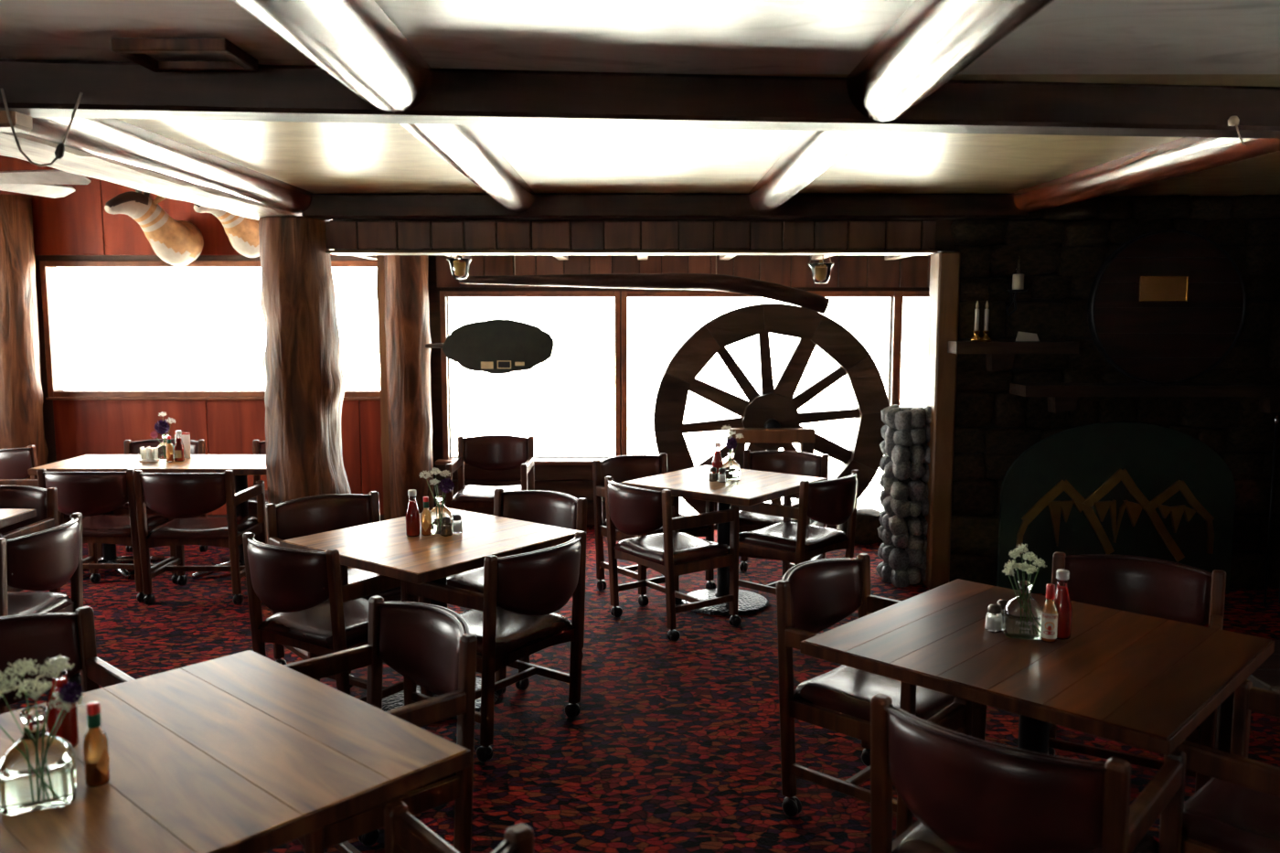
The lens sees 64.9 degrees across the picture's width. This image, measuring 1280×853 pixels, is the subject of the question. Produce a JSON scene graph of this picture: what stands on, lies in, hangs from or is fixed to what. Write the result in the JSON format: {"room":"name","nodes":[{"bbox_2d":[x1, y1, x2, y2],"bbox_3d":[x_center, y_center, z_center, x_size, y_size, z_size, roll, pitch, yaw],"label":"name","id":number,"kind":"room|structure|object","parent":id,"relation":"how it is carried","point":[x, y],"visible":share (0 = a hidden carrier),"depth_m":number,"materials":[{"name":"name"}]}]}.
{"room":"restaurant dining room","nodes":[
{"label":"restaurant dining room","id":0,"kind":"room"},
{"bbox_2d":[0,153,383,521],"bbox_3d":[-3.995,-0.831,7.982,4.410,3.300,0.190,0,6,0],"label":"wall","id":1,"kind":"structure","parent":0,"point":[76,226],"depth_m":8.02,"materials":[{"name":"wood"}]},
{"bbox_2d":[104,188,203,266],"bbox_3d":[-3.604,-1.584,7.516,0.337,0.747,0.777,1,6,11],"label":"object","id":2,"kind":"object","parent":1,"relation":"attached to","point":[178,243],"visible":0.95,"depth_m":7.48,"materials":[{"name":"beige fur"}]},
{"bbox_2d":[39,260,380,396],"bbox_3d":[-3.330,-0.772,7.994,2.750,1.070,0.120,0,6,0],"label":"window","id":3,"kind":"structure","parent":1,"relation":"in","point":[51,365],"depth_m":7.95,"materials":[{"name":"brown wood"}]},
{"bbox_2d":[193,202,259,257],"bbox_3d":[-3.038,-1.604,7.559,0.290,0.643,0.668,1,6,11],"label":"mounted antelope","id":4,"kind":"object","parent":1,"relation":"attached to","point":[242,231],"visible":0.53,"depth_m":7.55,"materials":[{"name":"beige fur"}]},
{"bbox_2d":[0,0,1279,195],"bbox_3d":[1.150,-0.942,1.606,6.500,0.080,9.400,0,6,0],"label":"ceiling","id":5,"kind":"structure","parent":0,"point":[674,37],"depth_m":2.91,"materials":[{"name":"paint"}]},
{"bbox_2d":[110,37,258,72],"bbox_3d":[-1.230,-1.009,2.736,0.300,0.034,0.230,0,6,0],"label":"ceiling vent","id":6,"kind":"object","parent":5,"relation":"in","point":[154,54],"visible":1,"depth_m":2.70,"materials":[{"name":"brown wood"}]},
{"bbox_2d":[146,53,231,61],"bbox_3d":[-1.230,-1.018,2.735,0.240,0.006,0.170,0,6,0],"label":"grille","id":7,"kind":"object","parent":6,"relation":"attached to","point":[149,57],"depth_m":2.78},
{"bbox_2d":[234,0,431,113],"bbox_3d":[-0.720,-0.706,0.018,0.239,0.239,5.990,0,6,0],"label":"log beam","id":8,"kind":"structure","parent":5,"relation":"attached to","point":[356,42],"depth_m":2.34,"materials":[{"name":"wood"}]},
{"bbox_2d":[398,123,534,213],"bbox_3d":[-0.720,-1.202,4.510,0.212,0.211,2.890,0,6,0],"label":"log beam","id":9,"kind":"structure","parent":5,"relation":"attached to","point":[467,149],"depth_m":4.10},
{"bbox_2d":[0,58,1279,138],"bbox_3d":[0.350,-0.999,3.109,4.700,0.135,0.161,-1,6,-5],"label":"cross beam","id":10,"kind":"structure","parent":5,"relation":"attached to","point":[33,88],"depth_m":3.01,"materials":[{"name":"brown wood"}]},
{"bbox_2d":[0,110,32,132],"bbox_3d":[-1.860,-0.938,2.935,0.120,0.140,0.100,0,6,0],"label":"block","id":11,"kind":"object","parent":10,"relation":"attached to","point":[21,122],"visible":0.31,"depth_m":2.92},
{"bbox_2d":[0,88,82,166],"bbox_3d":[-1.674,-0.839,2.825,0.228,0.214,0.024,0,6,0],"label":"cord","id":12,"kind":"object","parent":10,"relation":"hanging from","point":[59,151],"visible":1,"depth_m":2.82,"materials":[{"name":"plastic"}]},
{"bbox_2d":[54,142,64,159],"bbox_3d":[-1.634,-0.776,2.832,0.027,0.046,0.024,0,6,0],"label":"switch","id":13,"kind":"object","parent":12,"relation":"attached to","point":[59,151],"depth_m":2.83,"materials":[{"name":"plastic"}]},
{"bbox_2d":[301,193,1028,219],"bbox_3d":[0.150,-1.313,6.012,4.300,0.140,0.160,0,6,0],"label":"cross beam","id":14,"kind":"structure","parent":5,"relation":"attached to","point":[323,206],"depth_m":5.93,"materials":[{"name":"brown wood"}]},
{"bbox_2d":[748,130,875,213],"bbox_3d":[0.740,-1.209,4.575,0.210,0.210,2.760,0,6,0],"label":"log beam","id":15,"kind":"structure","parent":5,"relation":"attached to","point":[813,153],"depth_m":4.23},
{"bbox_2d":[846,0,1053,122],"bbox_3d":[0.740,-0.713,0.072,0.237,0.238,6.100,0,6,0],"label":"log beam","id":16,"kind":"structure","parent":5,"relation":"attached to","point":[932,42],"depth_m":2.37,"materials":[{"name":"wood"}]},
{"bbox_2d":[1011,137,1279,213],"bbox_3d":[2.312,-1.220,4.669,0.225,0.212,2.652,0,6,0],"label":"log beam","id":17,"kind":"structure","parent":5,"relation":"attached to","point":[1185,155],"depth_m":4.46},
{"bbox_2d":[9,526,1279,852],"bbox_3d":[-0.900,1.460,2.727,10.600,0.100,11.100,0,6,0],"label":"floor","id":18,"kind":"structure","parent":0,"point":[671,747],"depth_m":4.20,"materials":[{"name":"carpet"}]},
{"bbox_2d":[0,508,36,528],"bbox_3d":[-3.600,0.815,4.738,1.162,0.740,0.672,0,6,0],"label":"dining table","id":19,"kind":"object","parent":18,"relation":"on","point":[8,517],"visible":1,"depth_m":4.91,"materials":[{"name":"brown wood"}]},
{"bbox_2d":[0,193,48,479],"bbox_3d":[-4.843,-0.460,7.804,0.389,2.603,0.364,0,6,0],"label":"log post","id":20,"kind":"object","parent":18,"relation":"on","point":[21,393],"visible":0.73,"depth_m":7.66,"materials":[{"name":"brown wood"}]},
{"bbox_2d":[0,485,60,592],"bbox_3d":[-3.320,0.743,5.071,0.568,0.810,0.621,0,6,0],"label":"dining chair","id":21,"kind":"object","parent":18,"relation":"on","point":[45,501],"visible":0.36,"depth_m":5.24,"materials":[{"name":"leather"}]},
{"bbox_2d":[0,445,70,525],"bbox_3d":[-3.999,0.560,6.722,0.621,0.810,0.568,0,6,0],"label":"dining chair","id":22,"kind":"object","parent":18,"relation":"on","point":[15,463],"visible":0.18,"depth_m":6.79,"materials":[{"name":"leather"}]},
{"bbox_2d":[0,512,83,714],"bbox_3d":[-2.761,0.823,4.343,0.621,0.810,0.568,0,6,2],"label":"dining chair","id":23,"kind":"object","parent":18,"relation":"on","point":[47,560],"visible":0.78,"depth_m":4.25,"materials":[{"name":"leather"}]},
{"bbox_2d":[0,606,134,707],"bbox_3d":[-1.731,0.993,2.801,0.621,0.810,0.568,6,8,42],"label":"dining chair","id":24,"kind":"object","parent":18,"relation":"on","point":[39,637],"visible":0.34,"depth_m":3.03,"materials":[{"name":"brown wood"}]},
{"bbox_2d":[36,469,180,602],"bbox_3d":[-3.226,0.628,6.107,0.568,0.810,0.621,0,6,1],"label":"dining chair","id":25,"kind":"object","parent":18,"relation":"on","point":[92,495],"visible":0.7,"depth_m":5.87,"materials":[{"name":"brown wood"}]},
{"bbox_2d":[27,454,266,579],"bbox_3d":[-3.100,0.596,6.706,1.512,0.738,0.672,0,6,0],"label":"dining table","id":26,"kind":"object","parent":18,"relation":"on","point":[242,465],"visible":0.51,"depth_m":6.62,"materials":[{"name":"brown wood"}]},
{"bbox_2d":[138,446,159,461],"bbox_3d":[-3.250,0.182,6.660,0.110,0.095,0.075,-1,6,-6],"label":"caddy","id":27,"kind":"object","parent":26,"relation":"on","point":[147,454],"visible":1,"depth_m":6.64,"materials":[{"name":"white paint"}]},
{"bbox_2d":[157,434,174,459],"bbox_3d":[-3.175,0.138,6.736,0.114,0.166,0.083,0,6,0],"label":"bottle vase","id":28,"kind":"object","parent":26,"relation":"on","point":[162,455],"visible":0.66,"depth_m":6.71,"materials":[{"name":"clear glass"}]},
{"bbox_2d":[152,419,170,435],"bbox_3d":[-3.186,0.082,6.712,0.106,0.260,0.103,0,6,0],"label":"flower","id":29,"kind":"object","parent":28,"relation":"in","point":[163,427],"visible":0.98,"depth_m":6.68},
{"bbox_2d":[165,436,173,461],"bbox_3d":[-3.105,0.147,6.636,0.046,0.170,0.046,0,6,0],"label":"hot sauce bottle","id":30,"kind":"object","parent":26,"relation":"on","point":[169,452],"visible":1,"depth_m":6.62,"materials":[{"name":"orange glass"}]},
{"bbox_2d":[173,430,184,461],"bbox_3d":[-3.050,0.129,6.654,0.062,0.203,0.063,0,6,0],"label":"ketchup bottle","id":31,"kind":"object","parent":26,"relation":"on","point":[178,449],"visible":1,"depth_m":6.64,"materials":[{"name":"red glass"}]},
{"bbox_2d":[174,432,191,458],"bbox_3d":[-3.090,0.127,6.795,0.100,0.175,0.004,0,6,0],"label":"menu card","id":32,"kind":"object","parent":26,"relation":"on","point":[185,436],"visible":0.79,"depth_m":6.79,"materials":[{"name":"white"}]},
{"bbox_2d":[96,438,207,560],"bbox_3d":[-3.414,0.521,7.079,0.568,0.810,0.621,0,6,-2],"label":"dining chair","id":33,"kind":"object","parent":18,"relation":"on","point":[131,447],"visible":0.2,"depth_m":7.23,"materials":[{"name":"brown wood"}]},
{"bbox_2d":[133,469,266,604],"bbox_3d":[-2.640,0.634,6.057,0.568,0.810,0.621,0,6,0],"label":"dining chair","id":34,"kind":"object","parent":18,"relation":"on","point":[183,497],"visible":0.86,"depth_m":5.87,"materials":[{"name":"brown wood"}]},
{"bbox_2d":[0,650,471,852],"bbox_3d":[-1.090,1.090,2.243,1.012,0.740,1.012,6,8,42],"label":"dining table","id":35,"kind":"object","parent":18,"relation":"on","point":[246,752],"visible":0.93,"depth_m":2.18,"materials":[{"name":"brown wood"}]},
{"bbox_2d":[0,705,77,815],"bbox_3d":[-1.190,0.650,1.983,0.131,0.191,0.095,-3,7,-24],"label":"bottle vase","id":36,"kind":"object","parent":35,"relation":"on","point":[37,772],"visible":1,"depth_m":1.95,"materials":[{"name":"clear glass"}]},
{"bbox_2d":[0,654,84,743],"bbox_3d":[-1.210,0.589,1.987,0.221,0.288,0.093,0,6,0],"label":"flower sprig","id":37,"kind":"object","parent":36,"relation":"in","point":[26,665],"visible":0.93,"depth_m":1.97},
{"bbox_2d":[48,681,84,738],"bbox_3d":[-1.142,0.616,1.981,0.100,0.236,0.045,0,6,0],"label":"flower","id":38,"kind":"object","parent":36,"relation":"in","point":[70,691],"visible":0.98,"depth_m":1.96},
{"bbox_2d":[45,656,79,747],"bbox_3d":[-1.290,0.616,2.241,0.062,0.203,0.062,0,6,0],"label":"ketchup bottle","id":39,"kind":"object","parent":35,"relation":"on","point":[68,730],"visible":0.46,"depth_m":2.23,"materials":[{"name":"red glass"}]},
{"bbox_2d":[83,701,109,787],"bbox_3d":[-1.119,0.652,2.069,0.046,0.170,0.046,2,7,20],"label":"hot sauce bottle","id":40,"kind":"object","parent":35,"relation":"on","point":[95,741],"visible":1,"depth_m":2.06,"materials":[{"name":"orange glass"}]},
{"bbox_2d":[229,439,267,561],"bbox_3d":[-2.500,0.521,7.079,0.568,0.810,0.621,0,6,0],"label":"dining chair","id":41,"kind":"object","parent":18,"relation":"on","point":[259,447],"visible":0.07,"depth_m":7.22,"materials":[{"name":"brown wood"}]},
{"bbox_2d":[258,215,351,568],"bbox_3d":[-2.071,-0.124,6.229,0.522,2.286,0.498,0,6,0],"label":"log post","id":42,"kind":"object","parent":18,"relation":"on","point":[305,386],"visible":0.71,"depth_m":6.01,"materials":[{"name":"brown wood"}]},
{"bbox_2d":[0,132,301,220],"bbox_3d":[-2.199,-1.054,3.506,0.320,0.171,5.500,0,6,0],"label":"beam","id":43,"kind":"structure","parent":42,"relation":"on","point":[38,151],"depth_m":4.27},
{"bbox_2d":[18,117,312,213],"bbox_3d":[-2.030,-1.198,4.465,0.214,0.210,2.980,0,6,0],"label":"log beam","id":44,"kind":"structure","parent":43,"relation":"on","point":[116,140],"depth_m":4.15,"materials":[{"name":"wood"}]},
{"bbox_2d":[242,532,432,703],"bbox_3d":[-1.282,0.839,4.204,0.569,0.810,0.621,4,8,34],"label":"dining chair","id":45,"kind":"object","parent":18,"relation":"on","point":[321,613],"visible":0.64,"depth_m":3.97,"materials":[{"name":"brown wood"}]},
{"bbox_2d":[265,490,418,681],"bbox_3d":[-1.427,0.769,4.834,0.568,0.810,0.621,-5,8,-39],"label":"dining chair","id":46,"kind":"object","parent":18,"relation":"on","point":[306,516],"visible":0.27,"depth_m":4.95,"materials":[{"name":"brown wood"}]},
{"bbox_2d":[283,595,477,852],"bbox_3d":[-0.807,0.981,2.918,0.621,0.810,0.568,-6,9,-43],"label":"dining chair","id":47,"kind":"object","parent":18,"relation":"on","point":[432,646],"visible":0.53,"depth_m":2.96,"materials":[{"name":"brown wood"}]},
{"bbox_2d":[376,255,434,520],"bbox_3d":[-1.808,-0.278,7.801,0.398,2.240,0.344,0,6,0],"label":"log post","id":48,"kind":"object","parent":18,"relation":"on","point":[402,286],"visible":0.87,"depth_m":7.67,"materials":[{"name":"brown wood"}]},
{"bbox_2d":[425,319,554,373],"bbox_3d":[-1.153,-0.603,7.589,1.006,0.410,0.141,1,6,6],"label":"hanging sign","id":49,"kind":"object","parent":48,"relation":"attached to","point":[496,346],"visible":1,"depth_m":7.55,"materials":[{"name":"brown wood"}]},
{"bbox_2d":[279,507,580,720],"bbox_3d":[-0.895,0.847,4.450,0.912,0.740,0.952,5,8,38],"label":"dining table","id":50,"kind":"object","parent":18,"relation":"on","point":[384,548],"visible":0.45,"depth_m":4.28,"materials":[{"name":"brown wood"}]},
{"bbox_2d":[405,489,420,536],"bbox_3d":[-0.994,0.378,4.398,0.062,0.203,0.062,0,6,0],"label":"ketchup bottle","id":51,"kind":"object","parent":50,"relation":"on","point":[412,514],"visible":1,"depth_m":4.38,"materials":[{"name":"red glass"}]},
{"bbox_2d":[420,496,431,535],"bbox_3d":[-0.938,0.393,4.414,0.046,0.170,0.046,0,6,0],"label":"hot sauce bottle","id":52,"kind":"object","parent":50,"relation":"on","point":[426,517],"visible":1,"depth_m":4.40,"materials":[{"name":"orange glass"}]},
{"bbox_2d":[430,495,454,533],"bbox_3d":[-0.885,0.390,4.460,0.114,0.166,0.083,0,6,0],"label":"bottle vase","id":53,"kind":"object","parent":50,"relation":"on","point":[440,511],"visible":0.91,"depth_m":4.43,"materials":[{"name":"clear glass"}]},
{"bbox_2d":[418,467,450,502],"bbox_3d":[-0.903,0.320,4.457,0.137,0.281,0.068,0,6,2],"label":"flower sprig","id":54,"kind":"object","parent":53,"relation":"in","point":[445,473],"visible":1,"depth_m":4.44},
{"bbox_2d":[438,477,454,504],"bbox_3d":[-0.851,0.343,4.436,0.074,0.240,0.072,0,6,0],"label":"flower","id":55,"kind":"object","parent":53,"relation":"in","point":[448,485],"visible":0.99,"depth_m":4.41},
{"bbox_2d":[440,516,452,536],"bbox_3d":[-0.849,0.437,4.410,0.045,0.083,0.045,-6,9,-44],"label":"shaker","id":56,"kind":"object","parent":50,"relation":"on","point":[446,530],"visible":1,"depth_m":4.40,"materials":[{"name":"clear glass"}]},
{"bbox_2d":[384,800,533,852],"bbox_3d":[-0.541,1.106,1.785,0.568,0.810,0.621,-5,8,-40],"label":"dining chair","id":57,"kind":"object","parent":18,"relation":"on","point":[404,833],"visible":1,"depth_m":2.05,"materials":[{"name":"brown wood"}]},
{"bbox_2d":[445,435,534,510],"bbox_3d":[-1.070,0.496,7.308,0.568,0.810,0.621,0,6,0],"label":"dining chair","id":58,"kind":"object","parent":18,"relation":"on","point":[492,453],"visible":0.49,"depth_m":7.46,"materials":[{"name":"leather"}]},
{"bbox_2d":[400,531,586,762],"bbox_3d":[-0.562,0.848,4.116,0.621,0.810,0.568,5,8,36],"label":"dining chair","id":59,"kind":"object","parent":18,"relation":"on","point":[514,618],"visible":0.79,"depth_m":3.91,"materials":[{"name":"leather"}]},
{"bbox_2d":[447,488,586,690],"bbox_3d":[-0.611,0.758,4.932,0.568,0.810,0.621,4,7,32],"label":"dining chair","id":60,"kind":"object","parent":18,"relation":"on","point":[540,506],"visible":0.36,"depth_m":5.07,"materials":[{"name":"leather"}]},
{"bbox_2d":[592,452,715,606],"bbox_3d":[0.061,0.612,6.259,0.568,0.810,0.621,-5,8,-37],"label":"dining chair","id":61,"kind":"object","parent":18,"relation":"on","point":[622,468],"visible":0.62,"depth_m":6.23,"materials":[{"name":"brown wood"}]},
{"bbox_2d":[604,476,741,641],"bbox_3d":[0.142,0.691,5.538,0.621,0.810,0.568,-5,8,-36],"label":"dining chair","id":62,"kind":"object","parent":18,"relation":"on","point":[673,553],"visible":0.99,"depth_m":5.38,"materials":[{"name":"brown wood"}]},
{"bbox_2d":[620,465,827,615],"bbox_3d":[0.500,0.682,5.941,0.872,0.740,0.872,5,8,38],"label":"dining table","id":63,"kind":"object","parent":18,"relation":"on","point":[753,486],"visible":0.69,"depth_m":5.82,"materials":[{"name":"brown wood"}]},
{"bbox_2d":[712,442,723,474],"bbox_3d":[0.460,0.200,5.958,0.065,0.213,0.065,0,6,0],"label":"ketchup bottle","id":64,"kind":"object","parent":63,"relation":"on","point":[717,462],"visible":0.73,"depth_m":5.94,"materials":[{"name":"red glass"}]},
{"bbox_2d":[721,452,740,479],"bbox_3d":[0.535,0.232,5.921,0.108,0.158,0.079,0,6,0],"label":"bottle vase","id":65,"kind":"object","parent":63,"relation":"on","point":[732,470],"visible":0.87,"depth_m":5.89,"materials":[{"name":"clear glass"}]},
{"bbox_2d":[653,303,889,524],"bbox_3d":[0.974,-0.036,7.481,1.746,1.745,0.280,0,6,0],"label":"wheel","id":66,"kind":"object","parent":18,"relation":"on","point":[775,408],"visible":0.69,"depth_m":7.45,"materials":[{"name":"brown wood"}]},
{"bbox_2d":[728,427,815,533],"bbox_3d":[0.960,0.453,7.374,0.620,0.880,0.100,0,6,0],"label":"dining chair","id":67,"kind":"object","parent":18,"relation":"on","point":[805,437],"visible":0.34,"depth_m":7.29,"materials":[{"name":"brown wood"}]},
{"bbox_2d":[738,449,829,571],"bbox_3d":[0.875,0.591,6.449,0.568,0.810,0.621,3,7,23],"label":"dining chair","id":68,"kind":"object","parent":18,"relation":"on","point":[783,462],"visible":0.42,"depth_m":6.58,"materials":[{"name":"brown wood"}]},
{"bbox_2d":[728,469,859,603],"bbox_3d":[0.923,0.661,5.815,0.621,0.810,0.568,6,9,43],"label":"dining chair","id":69,"kind":"object","parent":18,"relation":"on","point":[833,501],"visible":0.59,"depth_m":5.62,"materials":[{"name":"brown wood"}]},
{"bbox_2d":[835,508,884,543],"bbox_3d":[1.685,0.756,7.637,0.383,0.264,0.296,0,6,0],"label":"rock","id":70,"kind":"object","parent":18,"relation":"on","point":[868,524],"visible":0.47,"depth_m":7.50,"materials":[{"name":"brown stone"}]},
{"bbox_2d":[776,553,986,837],"bbox_3d":[0.808,0.917,3.490,0.621,0.810,0.568,6,9,42],"label":"dining chair","id":71,"kind":"object","parent":18,"relation":"on","point":[813,596],"visible":0.68,"depth_m":3.41,"materials":[{"name":"brown wood"}]},
{"bbox_2d":[876,404,931,587],"bbox_3d":[1.722,0.439,6.407,0.355,1.167,0.353,0,6,0],"label":"stone pier","id":72,"kind":"object","parent":18,"relation":"on","point":[906,432],"visible":0.91,"depth_m":6.29,"materials":[{"name":"stone"}]},
{"bbox_2d":[922,251,960,589],"bbox_3d":[1.860,-0.025,6.235,0.130,2.080,0.200,0,6,0],"label":"post","id":73,"kind":"object","parent":18,"relation":"on","point":[944,272],"visible":0.8,"depth_m":6.14,"materials":[{"name":"wood"}]},
{"bbox_2d":[870,693,1186,852],"bbox_3d":[0.898,1.039,2.389,0.568,0.810,0.621,6,8,41],"label":"dining chair","id":74,"kind":"object","parent":18,"relation":"on","point":[966,794],"visible":1,"depth_m":2.14,"materials":[{"name":"brown wood"}]},
{"bbox_2d":[800,578,1274,756],"bbox_3d":[1.185,1.003,3.034,1.012,0.740,0.992,6,9,44],"label":"dining table","id":75,"kind":"object","parent":18,"relation":"on","point":[1142,681],"visible":0.8,"depth_m":2.82,"materials":[{"name":"brown wood"}]},
{"bbox_2d":[984,604,1002,632],"bbox_3d":[1.083,0.584,3.075,0.045,0.083,0.045,-2,7,-21],"label":"shaker","id":76,"kind":"object","parent":75,"relation":"on","point":[993,624],"visible":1,"depth_m":3.06,"materials":[{"name":"clear glass"}]},
{"bbox_2d":[1002,580,1042,639],"bbox_3d":[1.155,0.548,3.023,0.114,0.166,0.083,2,6,14],"label":"bottle vase","id":77,"kind":"object","parent":75,"relation":"on","point":[1021,614],"visible":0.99,"depth_m":3.00,"materials":[{"name":"clear glass"}]},
{"bbox_2d":[1002,543,1046,597],"bbox_3d":[1.151,0.484,3.017,0.132,0.272,0.060,0,6,0],"label":"flower sprig","id":78,"kind":"object","parent":77,"relation":"in","point":[1025,567],"visible":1,"depth_m":3.00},
{"bbox_2d":[1040,583,1057,642],"bbox_3d":[1.213,0.551,2.977,0.046,0.170,0.048,2,7,18],"label":"hot sauce bottle","id":79,"kind":"object","parent":75,"relation":"on","point":[1048,630],"visible":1,"depth_m":2.96,"materials":[{"name":"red glass"}]},
{"bbox_2d":[1054,569,1072,639],"bbox_3d":[1.262,0.531,3.011,0.062,0.203,0.062,0,6,0],"label":"ketchup bottle","id":80,"kind":"object","parent":75,"relation":"on","point":[1062,601],"visible":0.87,"depth_m":2.99,"materials":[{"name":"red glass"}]},
{"bbox_2d":[996,421,1235,593],"bbox_3d":[2.910,0.501,6.123,1.420,1.060,0.059,0,6,0],"label":"fire screen","id":81,"kind":"object","parent":18,"relation":"on","point":[1117,487],"visible":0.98,"depth_m":6.11,"materials":[{"name":"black metal"}]},
{"bbox_2d":[1048,551,1226,792],"bbox_3d":[1.706,0.912,3.539,0.568,0.810,0.621,4,7,31],"label":"dining chair","id":82,"kind":"object","parent":18,"relation":"on","point":[1163,589],"visible":0.34,"depth_m":3.67,"materials":[{"name":"leather"}]},
{"bbox_2d":[1156,679,1279,852],"bbox_3d":[1.703,1.026,2.505,0.568,0.810,0.621,-6,9,-43],"label":"dining chair","id":83,"kind":"object","parent":18,"relation":"on","point":[1237,810],"visible":0.77,"depth_m":2.50,"materials":[{"name":"brown wood"}]},
{"bbox_2d":[1215,640,1279,753],"bbox_3d":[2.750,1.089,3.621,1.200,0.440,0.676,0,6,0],"label":"dining chair","id":84,"kind":"object","parent":18,"relation":"on","point":[1267,676],"visible":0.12,"depth_m":3.83,"materials":[{"name":"brown wood"}]},
{"bbox_2d":[427,254,931,526],"bbox_3d":[0.505,-0.331,8.002,4.590,2.300,0.260,0,6,0],"label":"wall","id":85,"kind":"structure","parent":0,"point":[573,477],"depth_m":7.90,"materials":[{"name":"brown wood"}]},
{"bbox_2d":[439,290,620,458],"bbox_3d":[-0.865,-0.387,8.036,1.420,1.375,0.120,0,6,0],"label":"window","id":86,"kind":"structure","parent":85,"relation":"in","point":[444,333],"depth_m":7.94,"materials":[{"name":"brown wood"}]},
{"bbox_2d":[621,290,899,455],"bbox_3d":[0.950,-0.139,8.063,2.190,1.875,0.120,0,6,0],"label":"window","id":87,"kind":"structure","parent":85,"relation":"in","point":[894,335],"depth_m":7.92,"materials":[{"name":"brown wood"}]},
{"bbox_2d":[896,290,929,406],"bbox_3d":[2.285,-0.139,8.063,0.520,1.875,0.120,0,6,0],"label":"window","id":88,"kind":"structure","parent":85,"relation":"in","point":[902,293],"depth_m":7.93,"materials":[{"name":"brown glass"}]},
{"bbox_2d":[325,194,1279,588],"bbox_3d":[1.298,-0.213,6.371,6.397,2.441,0.488,0,6,0],"label":"wall","id":89,"kind":"structure","parent":0,"point":[1061,250],"depth_m":6.10,"materials":[{"name":"brown stone"}]},
{"bbox_2d":[947,341,1079,372],"bbox_3d":[2.220,-0.421,6.047,0.720,0.180,0.287,0,6,0],"label":"mantel shelf","id":90,"kind":"object","parent":89,"relation":"attached to","point":[999,355],"visible":0.97,"depth_m":5.91,"materials":[{"name":"brown wood"}]},
{"bbox_2d":[970,300,981,341],"bbox_3d":[1.995,-0.624,5.957,0.068,0.243,0.067,0,6,0],"label":"candle","id":91,"kind":"object","parent":90,"relation":"on","point":[976,338],"visible":1,"depth_m":5.95,"materials":[{"name":"white wax"}]},
{"bbox_2d":[981,300,991,341],"bbox_3d":[2.052,-0.624,5.957,0.068,0.243,0.067,0,6,0],"label":"candle","id":92,"kind":"object","parent":90,"relation":"on","point":[985,338],"visible":1,"depth_m":5.95,"materials":[{"name":"white wax"}]},
{"bbox_2d":[1015,331,1039,341],"bbox_3d":[2.299,-0.536,5.978,0.150,0.058,0.024,-1,6,-8],"label":"folded card","id":93,"kind":"object","parent":90,"relation":"on","point":[1021,336],"visible":1,"depth_m":5.97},
{"bbox_2d":[1005,256,1027,316],"bbox_3d":[2.245,-0.836,6.009,0.116,0.357,0.185,0,6,0],"label":"wall sconce","id":94,"kind":"object","parent":89,"relation":"attached to","point":[1017,285],"visible":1,"depth_m":5.96,"materials":[{"name":"black metal"}]},
{"bbox_2d":[1012,274,1023,289],"bbox_3d":[2.245,-0.858,5.972,0.064,0.094,0.063,0,6,0],"label":"candle","id":95,"kind":"object","parent":94,"relation":"on","point":[1018,280],"depth_m":5.95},
{"bbox_2d":[1008,382,1279,413],"bbox_3d":[3.255,-0.168,6.054,1.990,0.175,0.329,0,6,0],"label":"mantel shelf","id":96,"kind":"object","parent":89,"relation":"attached to","point":[1061,397],"visible":0.98,"depth_m":5.90,"materials":[{"name":"brown wood"}]},
{"bbox_2d":[1087,229,1246,383],"bbox_3d":[3.120,-0.704,5.961,0.904,0.904,0.075,0,6,0],"label":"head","id":97,"kind":"object","parent":96,"relation":"on","point":[1160,346],"visible":0.99,"depth_m":5.94},
{"bbox_2d":[1138,276,1189,301],"bbox_3d":[3.080,-0.809,5.914,0.285,0.148,0.014,0,6,0],"label":"brass plaque","id":98,"kind":"object","parent":97,"relation":"attached to","point":[1151,288],"visible":1,"depth_m":5.91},
{"bbox_3d":[0.350,-1.372,7.142,4.900,0.080,1.700,0,6,0],"label":"ceiling","id":99,"kind":"structure","parent":0,"visible":0},
{"bbox_2d":[445,255,473,278],"bbox_3d":[-1.222,-1.151,6.815,0.192,0.301,0.192,0,6,0],"label":"hanging lamp","id":100,"kind":"object","parent":99,"relation":"hanging from","point":[459,266],"visible":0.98,"depth_m":6.79,"materials":[{"name":"clear glass"}]},
{"bbox_2d":[807,255,835,283],"bbox_3d":[1.229,-1.136,6.816,0.192,0.331,0.192,0,6,0],"label":"hanging lamp","id":101,"kind":"object","parent":99,"relation":"hanging from","point":[821,271],"visible":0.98,"depth_m":6.79,"materials":[{"name":"clear glass"}]},
{"bbox_3d":[0.550,-1.221,7.230,0.008,0.260,0.007,0,6,0],"label":"hanger","id":102,"kind":"object","parent":99,"relation":"hanging from","visible":0},
{"bbox_2d":[458,273,829,314],"bbox_3d":[0.033,-0.958,7.259,2.666,0.293,0.122,0,6,0],"label":"pole","id":103,"kind":"object","parent":102,"relation":"hanging from","point":[709,282],"visible":0.99,"depth_m":7.21,"materials":[{"name":"brown wood"}]},
{"bbox_3d":[-4.150,-1.860,2.360,4.100,0.080,11.100,0,6,0],"label":"ceiling","id":104,"kind":"structure","parent":0,"visible":0},
{"bbox_2d":[0,169,90,198],"bbox_3d":[-3.254,-1.608,4.769,1.220,0.950,1.268,0,6,0],"label":"ceiling fan","id":105,"kind":"object","parent":104,"relation":"hanging from","point":[42,183],"visible":0.87,"depth_m":4.85,"materials":[{"name":"white paint"}]},
{"label":"outside","id":106,"kind":"structure","parent":0,"visible":0},
{"bbox_2d":[61,352,927,515],"bbox_3d":[0.000,2.286,0.253,120.000,0.200,120.000,0,6,0],"label":"ground","id":107,"kind":"structure","parent":106,"point":[566,401],"depth_m":31.41,"materials":[{"name":"white"}]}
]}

